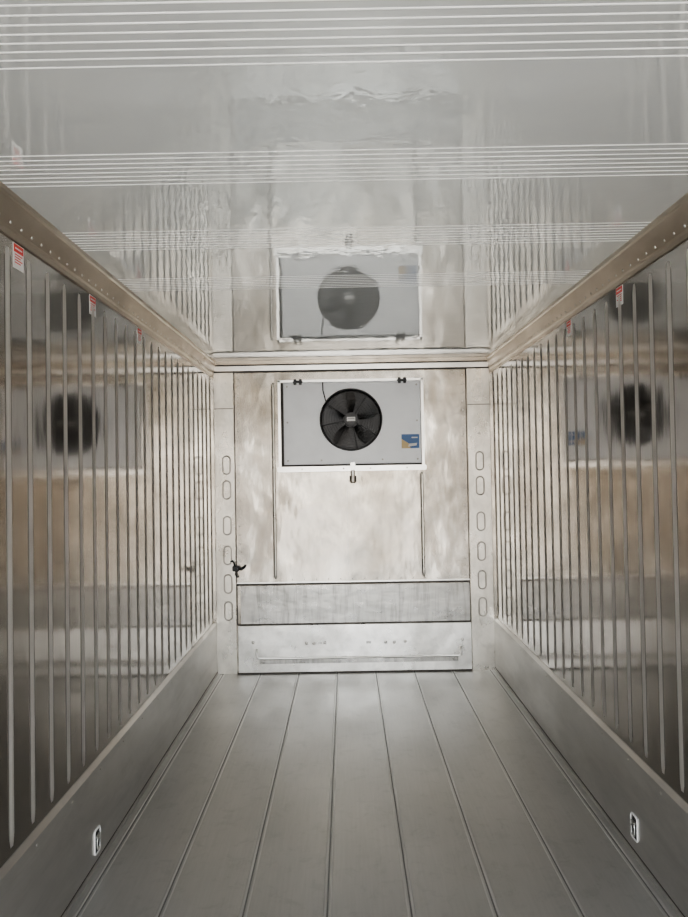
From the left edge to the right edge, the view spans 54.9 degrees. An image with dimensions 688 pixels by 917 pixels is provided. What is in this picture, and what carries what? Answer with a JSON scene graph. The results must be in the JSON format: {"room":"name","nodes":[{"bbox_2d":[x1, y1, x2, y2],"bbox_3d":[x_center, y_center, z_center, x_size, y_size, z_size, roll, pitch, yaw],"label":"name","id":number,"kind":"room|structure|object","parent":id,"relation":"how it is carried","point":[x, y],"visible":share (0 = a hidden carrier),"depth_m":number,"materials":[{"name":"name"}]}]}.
{"room":"refrigerated truck interior","nodes":[
{"label":"refrigerated truck interior","id":0,"kind":"room"},
{"bbox_2d":[0,231,214,867],"bbox_3d":[-1.121,0.438,2.671,0.077,2.695,5.850,-1,-1,0],"label":"wall","id":1,"kind":"structure","parent":0,"point":[107,570],"depth_m":2.76,"materials":[{"name":"silver metal"}]},
{"bbox_2d":[13,242,23,272],"bbox_3d":[-1.109,-0.685,2.257,0.002,0.085,0.072,-1,-1,0],"label":"warning label","id":2,"kind":"object","parent":1,"relation":"attached to","point":[18,251],"visible":1,"depth_m":2.26,"materials":[{"name":"white paper"}]},
{"bbox_2d":[89,294,95,316],"bbox_3d":[-1.107,-0.673,2.919,0.002,0.085,0.072,-1,-1,0],"label":"warning label","id":3,"kind":"object","parent":1,"relation":"attached to","point":[92,300],"visible":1,"depth_m":2.91,"materials":[{"name":"white paper"}]},
{"bbox_2d":[94,825,100,855],"bbox_3d":[-1.045,1.622,2.813,0.013,0.108,0.070,-1,-1,0],"label":"ring","id":4,"kind":"object","parent":1,"relation":"attached to","point":[97,833],"visible":1,"depth_m":2.80,"materials":[{"name":"silver metal"}]},
{"bbox_2d":[0,181,215,377],"bbox_3d":[-1.088,-0.789,2.644,0.046,0.125,5.750,-1,-1,0],"label":"trim","id":5,"kind":"structure","parent":1,"relation":"attached to","point":[19,221],"depth_m":2.76,"materials":[{"name":"metal"}]},
{"bbox_2d":[0,621,217,916],"bbox_3d":[-1.059,1.508,2.601,0.024,0.430,5.750,-1,-1,0],"label":"baseboard","id":6,"kind":"structure","parent":1,"relation":"attached to","point":[48,872],"depth_m":2.87,"materials":[{"name":"metal"}]},
{"bbox_2d":[137,327,141,344],"bbox_3d":[-1.105,-0.660,3.580,0.002,0.085,0.072,-1,-1,0],"label":"warning label","id":7,"kind":"object","parent":1,"relation":"attached to","point":[139,331],"visible":1,"depth_m":3.58,"materials":[{"name":"white paper"}]},
{"bbox_2d":[0,0,687,361],"bbox_3d":[0.047,-0.910,2.692,2.460,0.081,5.850,-1,-1,0],"label":"ceiling","id":8,"kind":"structure","parent":0,"point":[275,180],"depth_m":1.90,"materials":[{"name":"white metal"}]},
{"bbox_2d":[212,369,495,672],"bbox_3d":[0.080,0.471,5.542,2.460,2.735,0.140,-1,-1,0],"label":"wall","id":9,"kind":"structure","parent":0,"point":[388,546],"depth_m":5.48,"materials":[{"name":"silver metal"}]},
{"bbox_2d":[214,373,236,673],"bbox_3d":[-0.982,0.526,5.480,0.159,2.500,0.028,-1,-1,0],"label":"trim","id":10,"kind":"structure","parent":9,"relation":"attached to","point":[223,382],"depth_m":5.47,"materials":[{"name":"silver metal"}]},
{"bbox_2d":[230,560,245,577],"bbox_3d":[-0.869,0.910,5.444,0.132,0.147,0.058,-1,-1,-8],"label":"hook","id":11,"kind":"object","parent":9,"relation":"attached to","point":[235,569],"visible":1,"depth_m":5.44,"materials":[{"name":"black plastic"}]},
{"bbox_2d":[214,357,488,372],"bbox_3d":[0.058,-0.773,5.488,2.280,0.089,0.055,-1,-1,0],"label":"trim","id":12,"kind":"structure","parent":9,"relation":"attached to","point":[458,362],"depth_m":5.48,"materials":[{"name":"metal"}]},
{"bbox_2d":[277,377,426,482],"bbox_3d":[0.060,-0.229,5.449,1.225,0.859,0.104,-1,-1,0],"label":"refrigeration unit","id":13,"kind":"object","parent":9,"relation":"attached to","point":[325,425],"visible":1,"depth_m":5.43,"materials":[{"name":"white metal"}]},
{"bbox_2d":[238,622,471,674],"bbox_3d":[0.086,1.561,5.450,1.926,0.392,0.042,-1,-1,0],"label":"kick plate","id":14,"kind":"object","parent":9,"relation":"attached to","point":[431,646],"depth_m":5.44,"materials":[{"name":"metal"}]},
{"bbox_2d":[466,368,494,669],"bbox_3d":[1.131,0.489,5.474,0.183,2.500,0.028,-1,-1,0],"label":"vertical post","id":15,"kind":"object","parent":9,"relation":"attached to","point":[478,405],"depth_m":5.46,"materials":[{"name":"silver metal"}]},
{"bbox_2d":[66,669,678,916],"bbox_3d":[0.093,1.743,2.642,2.460,0.082,5.850,-1,-1,0],"label":"floor","id":16,"kind":"structure","parent":0,"point":[422,793],"depth_m":3.16,"materials":[{"name":"metal"}]},
{"bbox_2d":[491,239,687,802],"bbox_3d":[1.262,0.396,2.664,0.077,2.695,5.850,-1,-1,0],"label":"wall","id":17,"kind":"structure","parent":0,"point":[590,425],"depth_m":3.06,"materials":[{"name":"silver metal"}]},
{"bbox_2d":[566,319,570,336],"bbox_3d":[1.213,-0.701,3.573,0.002,0.085,0.072,-1,-1,0],"label":"warning label","id":18,"kind":"object","parent":17,"relation":"attached to","point":[568,323],"visible":1,"depth_m":3.57,"materials":[{"name":"white paper"}]},
{"bbox_2d":[486,192,687,372],"bbox_3d":[1.185,-0.829,2.637,0.046,0.125,5.750,-1,-1,0],"label":"trim","id":19,"kind":"structure","parent":17,"relation":"attached to","point":[669,229],"depth_m":2.97,"materials":[{"name":"metal"}]},
{"bbox_2d":[494,617,687,916],"bbox_3d":[1.237,1.468,2.594,0.024,0.430,5.750,-1,-1,0],"label":"baseboard","id":20,"kind":"structure","parent":17,"relation":"attached to","point":[615,778],"depth_m":3.08,"materials":[{"name":"metal"}]},
{"bbox_2d":[616,284,622,307],"bbox_3d":[1.210,-0.714,2.912,0.002,0.085,0.072,-1,-1,0],"label":"warning label","id":21,"kind":"object","parent":17,"relation":"attached to","point":[619,291],"visible":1,"depth_m":2.91,"materials":[{"name":"white paper"}]},
{"bbox_2d":[630,812,638,842],"bbox_3d":[1.227,1.562,2.807,0.013,0.108,0.070,-1,-1,0],"label":"ring","id":22,"kind":"object","parent":17,"relation":"attached to","point":[633,819],"visible":1,"depth_m":2.80,"materials":[{"name":"silver metal"}]}
]}

